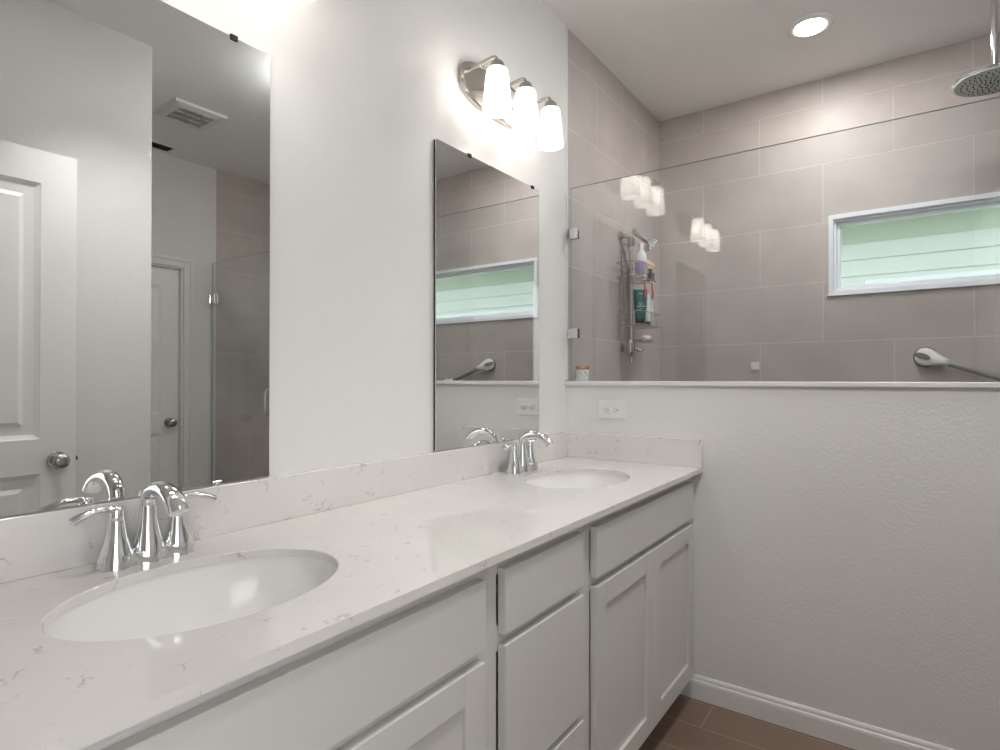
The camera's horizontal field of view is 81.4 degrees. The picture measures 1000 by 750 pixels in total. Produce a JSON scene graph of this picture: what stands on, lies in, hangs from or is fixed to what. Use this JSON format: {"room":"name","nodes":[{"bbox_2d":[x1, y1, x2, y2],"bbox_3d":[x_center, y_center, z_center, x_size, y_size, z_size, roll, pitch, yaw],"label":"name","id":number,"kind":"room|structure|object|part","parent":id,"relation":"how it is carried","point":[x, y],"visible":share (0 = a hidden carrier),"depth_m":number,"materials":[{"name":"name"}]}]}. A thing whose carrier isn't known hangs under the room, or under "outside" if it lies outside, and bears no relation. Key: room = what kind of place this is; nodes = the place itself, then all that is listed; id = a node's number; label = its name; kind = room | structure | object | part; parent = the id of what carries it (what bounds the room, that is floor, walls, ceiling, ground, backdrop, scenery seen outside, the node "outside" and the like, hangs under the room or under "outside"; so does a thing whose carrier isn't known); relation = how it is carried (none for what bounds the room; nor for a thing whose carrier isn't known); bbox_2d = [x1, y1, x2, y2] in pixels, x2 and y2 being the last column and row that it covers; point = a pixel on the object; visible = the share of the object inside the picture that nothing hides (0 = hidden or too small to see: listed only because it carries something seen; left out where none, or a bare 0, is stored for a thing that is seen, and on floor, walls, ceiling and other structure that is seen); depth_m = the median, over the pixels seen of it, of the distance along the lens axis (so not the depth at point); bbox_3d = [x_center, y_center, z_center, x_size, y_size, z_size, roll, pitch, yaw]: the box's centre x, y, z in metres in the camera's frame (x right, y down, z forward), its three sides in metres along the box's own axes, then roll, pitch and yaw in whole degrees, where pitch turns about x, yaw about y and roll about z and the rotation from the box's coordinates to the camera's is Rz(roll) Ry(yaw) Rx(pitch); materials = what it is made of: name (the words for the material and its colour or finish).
{"room":"bathroom","nodes":[
{"label":"bathroom","id":0,"kind":"room"},
{"bbox_2d":[0,0,659,517],"bbox_3d":[-0.607,-0.155,1.311,0.120,2.665,5.135,0,0,35],"label":"wall","id":1,"kind":"structure","parent":0,"point":[362,92],"depth_m":1.66,"materials":[{"name":"white paint"}]},
{"bbox_2d":[0,0,269,516],"bbox_3d":[-0.696,-0.251,1.071,0.012,0.960,0.600,0,0,35],"label":"wall mirror","id":2,"kind":"object","parent":1,"relation":"attached to","point":[135,134],"visible":1,"depth_m":1.07,"materials":[{"name":"silver metal"}]},
{"bbox_2d":[0,432,567,583],"bbox_3d":[-0.345,0.283,1.555,0.019,0.101,2.180,0,0,35],"label":"backsplash","id":3,"kind":"structure","parent":1,"relation":"attached to","point":[43,542],"depth_m":1.28,"materials":[{"name":"stone"}]},
{"bbox_2d":[434,139,538,450],"bbox_3d":[-0.023,-0.245,2.014,0.016,0.960,0.601,0,0,35],"label":"wall mirror","id":4,"kind":"object","parent":1,"relation":"attached to","point":[486,219],"visible":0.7,"depth_m":1.96,"materials":[{"name":"silver metal"}]},
{"bbox_2d":[458,55,563,150],"bbox_3d":[0.053,-0.936,1.986,0.178,0.219,0.424,0,0,35],"label":"vanity light","id":5,"kind":"object","parent":1,"relation":"attached to","point":[489,90],"visible":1,"depth_m":1.93,"materials":[{"name":"white glass"}]},
{"bbox_3d":[-0.054,-0.994,1.860,0.122,0.033,0.011,0,0,35],"label":"arm","id":6,"kind":"part","parent":5,"relation":"part of","materials":[{"name":"silver metal"}]},
{"bbox_3d":[-0.012,-0.969,2.032,0.019,0.152,0.400,0,0,35],"label":"plate","id":7,"kind":"part","parent":5,"relation":"part of","materials":[{"name":"silver metal"}]},
{"bbox_3d":[-0.009,-0.894,1.827,0.094,0.134,0.094,0,0,35],"label":"lamp shade","id":8,"kind":"part","parent":5,"relation":"part of","materials":[{"name":"white glass"}]},
{"bbox_3d":[0.042,-0.993,1.994,0.122,0.033,0.011,0,0,35],"label":"arm","id":9,"kind":"part","parent":5,"relation":"part of","materials":[{"name":"silver metal"}]},
{"bbox_3d":[0.087,-0.893,1.962,0.094,0.134,0.094,0,0,35],"label":"lamp shade","id":10,"kind":"part","parent":5,"relation":"part of","materials":[{"name":"white glass"}]},
{"bbox_3d":[0.137,-0.992,2.129,0.122,0.033,0.011,0,0,35],"label":"arm","id":11,"kind":"part","parent":5,"relation":"part of","materials":[{"name":"silver metal"}]},
{"bbox_3d":[0.182,-0.892,2.096,0.094,0.134,0.094,0,0,35],"label":"lamp shade","id":12,"kind":"part","parent":5,"relation":"part of","materials":[{"name":"white glass"}]},
{"bbox_2d":[566,26,567,379],"bbox_3d":[0.283,-0.730,2.462,0.005,1.500,0.012,0,0,35],"label":"trim","id":13,"kind":"structure","parent":1,"relation":"attached to","point":[566,26],"depth_m":2.46,"materials":[{"name":"white paint"}]},
{"bbox_2d":[618,231,643,363],"bbox_3d":[0.655,-0.388,2.895,0.118,0.662,0.065,0,0,25],"label":"slide bar","id":14,"kind":"object","parent":1,"relation":"attached to","point":[630,348],"visible":1,"depth_m":2.89,"materials":[{"name":"silver metal"}]},
{"bbox_3d":[0.654,-0.407,2.896,0.013,0.610,0.013,0,0,35],"label":"rail","id":15,"kind":"part","parent":14,"relation":"part of","materials":[{"name":"silver metal"}]},
{"bbox_2d":[627,228,657,251],"bbox_3d":[0.720,-0.678,2.909,0.160,0.111,0.086,0,0,-31],"label":"shower","id":16,"kind":"object","parent":14,"relation":"attached to","point":[650,243],"visible":1,"depth_m":2.90,"materials":[{"name":"silver metal"}]},
{"bbox_3d":[0.705,-0.694,2.908,0.113,0.079,0.026,0,0,-27],"label":"handle","id":17,"kind":"part","parent":16,"relation":"part of","materials":[{"name":"silver metal"}]},
{"bbox_2d":[616,244,659,342],"bbox_3d":[0.694,-0.411,2.907,0.125,0.497,0.314,0,0,35],"label":"shower caddy","id":18,"kind":"object","parent":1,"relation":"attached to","point":[629,260],"visible":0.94,"depth_m":2.88,"materials":[{"name":"silver metal"}]},
{"bbox_3d":[0.635,-0.423,2.924,0.010,0.473,0.106,0,0,35],"label":"frame","id":19,"kind":"part","parent":18,"relation":"part of","materials":[{"name":"silver metal"}]},
{"bbox_2d":[616,260,655,283],"bbox_3d":[0.680,-0.509,2.887,0.117,0.074,0.264,0,0,35],"label":"basket","id":20,"kind":"object","parent":18,"relation":"on","point":[629,275],"depth_m":2.85,"materials":[{"name":"silver metal"}]},
{"bbox_2d":[619,310,659,328],"bbox_3d":[0.706,-0.277,2.922,0.117,0.069,0.274,0,0,35],"label":"basket","id":21,"kind":"object","parent":18,"relation":"on","point":[626,325],"depth_m":2.88,"materials":[{"name":"silver metal"}]},
{"bbox_2d":[633,289,646,324],"bbox_3d":[0.695,-0.336,2.871,0.051,0.174,0.049,0,0,-39],"label":"tube","id":22,"kind":"object","parent":18,"relation":"in","point":[640,302],"visible":0.88,"depth_m":2.86,"materials":[{"name":"teal plastic"}]},
{"bbox_2d":[635,243,646,278],"bbox_3d":[0.697,-0.565,2.875,0.057,0.175,0.057,0,0,35],"label":"shampoo bottle","id":23,"kind":"object","parent":18,"relation":"in","point":[640,255],"visible":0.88,"depth_m":2.85,"materials":[{"name":"white plastic"}]},
{"bbox_3d":[0.726,-0.178,2.926,0.109,0.032,0.118,0,0,-31],"label":"soap dish","id":24,"kind":"part","parent":18,"relation":"part of","materials":[{"name":"silver metal"}]},
{"bbox_2d":[642,278,646,296],"bbox_3d":[0.712,-0.427,2.851,0.014,0.091,0.038,0,0,35],"label":"razor","id":25,"kind":"object","parent":18,"relation":"hanging from","point":[644,279],"visible":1,"depth_m":2.85,"materials":[{"name":"red plastic"}]},
{"bbox_3d":[0.713,-0.425,2.853,0.014,0.086,0.010,0,0,35],"label":"handle","id":26,"kind":"part","parent":25,"relation":"part of","materials":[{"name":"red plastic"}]},
{"bbox_2d":[641,335,650,338],"bbox_3d":[0.733,-0.188,2.914,0.044,0.023,0.072,0,0,35],"label":"soap bar","id":27,"kind":"object","parent":18,"relation":"attached to","point":[643,336],"visible":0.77,"depth_m":2.89,"materials":[{"name":"white"}]},
{"bbox_2d":[646,294,650,325],"bbox_3d":[0.740,-0.328,2.920,0.030,0.160,0.038,0,0,35],"label":"tube","id":28,"kind":"object","parent":18,"relation":"in","point":[648,318],"visible":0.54,"depth_m":2.90,"materials":[{"name":"white plastic"}]},
{"bbox_2d":[645,269,653,281],"bbox_3d":[0.753,-0.506,2.945,0.044,0.058,0.056,0,0,35],"label":"tub","id":29,"kind":"object","parent":18,"relation":"in","point":[650,274],"visible":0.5,"depth_m":2.92,"materials":[{"name":"grey plastic"}]},
{"bbox_2d":[647,259,654,272],"bbox_3d":[0.741,-0.545,2.951,0.094,0.094,0.071,0,0,-22],"label":"bath brush","id":30,"kind":"object","parent":18,"relation":"in","point":[649,262],"visible":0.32,"depth_m":2.94,"materials":[{"name":"beige wood"}]},
{"bbox_2d":[650,296,653,326],"bbox_3d":[0.769,-0.326,2.978,0.036,0.157,0.050,0,0,35],"label":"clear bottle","id":31,"kind":"object","parent":18,"relation":"in","point":[651,301],"visible":0.34,"depth_m":2.96,"materials":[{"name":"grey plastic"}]},
{"bbox_2d":[650,281,653,298],"bbox_3d":[0.770,-0.427,2.933,0.014,0.091,0.038,0,0,35],"label":"razor","id":32,"kind":"object","parent":18,"relation":"hanging from","point":[652,282],"visible":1,"depth_m":2.93,"materials":[{"name":"red plastic"}]},
{"bbox_3d":[0.771,-0.424,2.934,0.014,0.086,0.010,0,0,35],"label":"handle","id":33,"kind":"part","parent":32,"relation":"part of","materials":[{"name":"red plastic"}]},
{"bbox_2d":[638,694,854,749],"bbox_3d":[0.647,1.222,0.486,3.110,0.100,5.255,0,0,35],"label":"floor","id":34,"kind":"structure","parent":0,"point":[689,723],"depth_m":1.92,"materials":[{"name":"brown tile"}]},
{"bbox_2d":[80,568,486,749],"bbox_3d":[-0.480,0.761,0.883,0.535,0.828,0.874,0,0,35],"label":"base cabinet","id":35,"kind":"object","parent":34,"relation":"on","point":[413,675],"visible":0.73,"depth_m":0.83,"materials":[{"name":"grey paint"}]},
{"bbox_3d":[-0.147,0.791,0.907,0.020,0.537,0.389,0,0,35],"label":"door","id":36,"kind":"part","parent":35,"relation":"part of","materials":[{"name":"grey paint"}]},
{"bbox_2d":[487,525,583,749],"bbox_3d":[-0.112,0.764,1.402,0.535,0.828,0.397,0,0,35],"label":"base cabinet","id":37,"kind":"object","parent":34,"relation":"on","point":[535,596],"visible":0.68,"depth_m":1.22,"materials":[{"name":"grey paint"}]},
{"bbox_3d":[0.098,0.438,1.254,0.020,0.127,0.326,0,0,35],"label":"drawer","id":38,"kind":"part","parent":37,"relation":"part of","materials":[{"name":"grey paint"}]},
{"bbox_3d":[0.098,0.660,1.252,0.020,0.278,0.326,0,0,35],"label":"drawer","id":39,"kind":"part","parent":37,"relation":"part of","materials":[{"name":"grey paint"}]},
{"bbox_3d":[0.098,0.939,1.250,0.020,0.245,0.326,0,0,35],"label":"drawer","id":40,"kind":"part","parent":37,"relation":"part of","materials":[{"name":"grey paint"}]},
{"bbox_2d":[584,476,693,749],"bbox_3d":[0.257,0.768,1.922,0.535,0.828,0.877,0,0,35],"label":"base cabinet","id":41,"kind":"object","parent":34,"relation":"on","point":[639,556],"visible":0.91,"depth_m":1.66,"materials":[{"name":"grey paint"}]},
{"bbox_2d":[0,456,702,749],"bbox_3d":[-0.121,0.341,1.396,0.568,0.016,2.180,0,0,35],"label":"countertop","id":42,"kind":"structure","parent":41,"relation":"on","point":[389,553],"depth_m":0.91,"materials":[{"name":"stone"}]},
{"bbox_2d":[68,481,216,571],"bbox_3d":[-0.629,0.258,1.040,0.185,0.144,0.185,0,0,-11],"label":"faucet","id":43,"kind":"object","parent":42,"relation":"on","point":[117,553],"visible":1,"depth_m":1.01,"materials":[{"name":"silver metal"}]},
{"bbox_3d":[-0.679,0.235,0.975,0.020,0.025,0.077,0,0,32],"label":"lever","id":44,"kind":"part","parent":43,"relation":"part of","materials":[{"name":"silver metal"}]},
{"bbox_3d":[-0.662,0.269,1.003,0.052,0.086,0.052,0,0,35],"label":"handle","id":45,"kind":"part","parent":43,"relation":"part of","materials":[{"name":"silver metal"}]},
{"bbox_3d":[-0.632,0.320,1.044,0.058,0.021,0.160,0,0,35],"label":"plate","id":46,"kind":"part","parent":43,"relation":"part of","materials":[{"name":"silver metal"}]},
{"bbox_3d":[-0.632,0.273,1.044,0.053,0.078,0.053,0,0,35],"label":"spout","id":47,"kind":"part","parent":43,"relation":"part of","materials":[{"name":"silver metal"}]},
{"bbox_3d":[-0.587,0.218,1.012,0.140,0.064,0.036,0,0,35],"label":"spout","id":48,"kind":"part","parent":43,"relation":"part of","materials":[{"name":"silver metal"}]},
{"bbox_3d":[-0.603,0.270,1.085,0.052,0.086,0.052,0,0,35],"label":"handle","id":49,"kind":"part","parent":43,"relation":"part of","materials":[{"name":"silver metal"}]},
{"bbox_3d":[-0.583,0.236,1.111,0.020,0.025,0.077,0,0,39],"label":"lever","id":50,"kind":"part","parent":43,"relation":"part of","materials":[{"name":"silver metal"}]},
{"bbox_2d":[43,557,336,641],"bbox_3d":[-0.454,0.419,0.912,0.355,0.145,0.473,0,0,35],"label":"sink","id":51,"kind":"object","parent":42,"relation":"in","point":[204,596],"visible":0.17,"depth_m":1.03,"materials":[{"name":"white ceramic"}]},
{"bbox_2d":[501,430,553,473],"bbox_3d":[0.082,0.265,2.042,0.185,0.144,0.185,0,0,-11],"label":"faucet","id":52,"kind":"object","parent":42,"relation":"on","point":[522,458],"visible":1,"depth_m":2.02,"materials":[{"name":"silver metal"}]},
{"bbox_3d":[0.032,0.241,1.978,0.020,0.025,0.077,0,0,32],"label":"lever","id":53,"kind":"part","parent":52,"relation":"part of","materials":[{"name":"silver metal"}]},
{"bbox_3d":[0.050,0.276,2.005,0.052,0.086,0.052,0,0,35],"label":"handle","id":54,"kind":"part","parent":52,"relation":"part of","materials":[{"name":"silver metal"}]},
{"bbox_3d":[0.079,0.326,2.046,0.058,0.021,0.160,0,0,35],"label":"plate","id":55,"kind":"part","parent":52,"relation":"part of","materials":[{"name":"silver metal"}]},
{"bbox_3d":[0.079,0.280,2.046,0.053,0.078,0.053,0,0,35],"label":"spout","id":56,"kind":"part","parent":52,"relation":"part of","materials":[{"name":"silver metal"}]},
{"bbox_3d":[0.108,0.276,2.088,0.052,0.086,0.052,0,0,35],"label":"handle","id":57,"kind":"part","parent":52,"relation":"part of","materials":[{"name":"silver metal"}]},
{"bbox_3d":[0.124,0.225,2.015,0.140,0.064,0.036,0,0,35],"label":"spout","id":58,"kind":"part","parent":52,"relation":"part of","materials":[{"name":"silver metal"}]},
{"bbox_3d":[0.129,0.242,2.114,0.020,0.025,0.077,0,0,39],"label":"lever","id":59,"kind":"part","parent":52,"relation":"part of","materials":[{"name":"silver metal"}]},
{"bbox_2d":[568,432,702,467],"bbox_3d":[0.512,0.288,2.272,0.548,0.101,0.019,0,0,35],"label":"side splash","id":60,"kind":"object","parent":42,"relation":"on","point":[629,448],"visible":1,"depth_m":2.25,"materials":[{"name":"stone"}]},
{"bbox_3d":[0.345,0.796,1.600,0.020,0.537,0.389,0,0,35],"label":"door","id":61,"kind":"part","parent":41,"relation":"part of","materials":[{"name":"grey paint"}]},
{"bbox_3d":[0.458,0.443,1.762,0.020,0.128,0.781,0,0,35],"label":"false drawer","id":62,"kind":"part","parent":41,"relation":"part of","materials":[{"name":"grey paint"}]},
{"bbox_3d":[0.572,0.798,1.919,0.020,0.537,0.389,0,0,35],"label":"door","id":63,"kind":"part","parent":41,"relation":"part of","materials":[{"name":"grey paint"}]},
{"bbox_2d":[541,0,999,121],"bbox_3d":[0.647,-1.543,0.504,3.110,0.100,5.255,0,0,35],"label":"ceiling","id":64,"kind":"structure","parent":0,"point":[678,58],"depth_m":2.56,"materials":[{"name":"white paint"}]},
{"bbox_2d":[787,12,834,38],"bbox_3d":[1.314,-1.473,2.461,0.180,0.013,0.180,0,0,35],"label":"recessed light","id":65,"kind":"object","parent":64,"relation":"in","point":[811,25],"visible":1,"depth_m":2.45,"materials":[{"name":"white paint"}]},
{"bbox_2d":[950,0,999,96],"bbox_3d":[1.793,-1.271,2.108,0.256,0.421,0.256,0,0,35],"label":"shower head","id":66,"kind":"object","parent":64,"relation":"hanging from","point":[983,81],"visible":1,"depth_m":2.10},
{"bbox_2d":[566,385,999,749],"bbox_3d":[1.145,0.610,1.891,2.060,1.142,0.120,0,0,35],"label":"wall","id":67,"kind":"structure","parent":0,"point":[847,539],"depth_m":1.86,"materials":[{"name":"white paint"}]},
{"bbox_2d":[598,400,624,418],"bbox_3d":[0.446,0.139,2.326,0.115,0.072,0.009,0,0,35],"label":"electrical outlet","id":68,"kind":"object","parent":67,"relation":"attached to","point":[606,409],"visible":1,"depth_m":2.32,"materials":[{"name":"white plastic"}]},
{"bbox_2d":[603,406,609,412],"bbox_3d":[0.429,0.139,2.335,0.031,0.028,0.002,0,0,35],"label":"receptacle","id":69,"kind":"object","parent":68,"relation":"attached to","point":[606,409],"depth_m":2.33,"materials":[{"name":"white plastic"}]},
{"bbox_2d":[612,406,618,412],"bbox_3d":[0.460,0.139,2.312,0.031,0.028,0.002,0,0,35],"label":"receptacle","id":70,"kind":"object","parent":68,"relation":"attached to","point":[615,409],"depth_m":2.31,"materials":[{"name":"white plastic"}]},
{"bbox_2d":[565,381,999,387],"bbox_3d":[1.154,0.031,1.899,2.070,0.017,0.135,0,0,35],"label":"trim","id":71,"kind":"structure","parent":67,"relation":"on","point":[609,383],"depth_m":1.94,"materials":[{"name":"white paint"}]},
{"bbox_2d":[576,366,588,380],"bbox_3d":[0.351,-0.007,2.480,0.057,0.064,0.057,0,0,35],"label":"jar","id":72,"kind":"object","parent":71,"relation":"on","point":[582,372],"visible":0.97,"depth_m":2.46,"materials":[{"name":"white"}]},
{"bbox_3d":[0.351,-0.032,2.481,0.057,0.014,0.057,0,0,35],"label":"lid","id":73,"kind":"part","parent":72,"relation":"part of","materials":[{"name":"orange metal"}]},
{"bbox_2d":[568,96,999,381],"bbox_3d":[1.131,-0.386,1.864,2.045,0.813,0.040,0,0,35],"label":"glass panel","id":74,"kind":"object","parent":71,"relation":"on","point":[574,233],"visible":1,"depth_m":2.42,"materials":[{"name":"clear"}]},
{"bbox_2d":[660,32,999,381],"bbox_3d":[2.139,-0.147,2.597,3.110,2.665,0.140,0,0,35],"label":"wall","id":75,"kind":"structure","parent":0,"point":[744,281],"depth_m":2.92,"materials":[{"name":"tile"}]},
{"bbox_2d":[751,362,758,369],"bbox_3d":[1.347,-0.047,3.068,0.043,0.043,0.006,0,0,35],"label":"plate","id":76,"kind":"object","parent":75,"relation":"attached to","point":[754,365],"visible":1,"depth_m":3.07,"materials":[{"name":"white plastic"}]},
{"bbox_2d":[828,191,999,295],"bbox_3d":[2.153,-0.591,2.570,1.229,0.399,0.132,0,0,35],"label":"window","id":77,"kind":"structure","parent":75,"relation":"in","point":[987,200],"depth_m":2.72,"materials":[{"name":"white plastic"}]},
{"bbox_3d":[2.121,-0.393,2.524,1.229,0.003,0.022,0,0,35],"label":"sill","id":78,"kind":"part","parent":77,"relation":"part of","materials":[{"name":"white plastic"}]},
{"bbox_2d":[913,347,999,380],"bbox_3d":[2.078,-0.014,2.516,0.471,0.232,0.061,0,0,35],"label":"grab bar","id":79,"kind":"object","parent":75,"relation":"attached to","point":[923,356],"visible":1,"depth_m":2.57,"materials":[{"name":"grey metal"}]},
{"bbox_3d":[1.908,-0.087,2.626,0.010,0.031,0.067,0,0,-24],"label":"release lever","id":80,"kind":"part","parent":79,"relation":"part of","materials":[{"name":"grey plastic"}]},
{"bbox_2d":[913,347,936,366],"bbox_3d":[1.939,-0.082,2.646,0.094,0.094,0.010,0,0,35],"label":"mounting flange","id":81,"kind":"object","parent":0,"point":[915,358],"depth_m":2.65,"materials":[{"name":"white plastic"}]},
{"label":"outside","id":82,"kind":"structure","parent":0,"visible":0},
{"bbox_3d":[4.254,1.524,4.589,16.000,0.050,5.575,0,0,35],"label":"ground","id":83,"kind":"structure","parent":82,"visible":0},
{"bbox_2d":[841,207,999,285],"bbox_3d":[4.174,-0.071,4.488,14.000,3.361,0.850,0,0,35],"label":"window","id":84,"kind":"structure","parent":83,"relation":"on","point":[960,244],"depth_m":5.01,"materials":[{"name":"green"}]}
]}

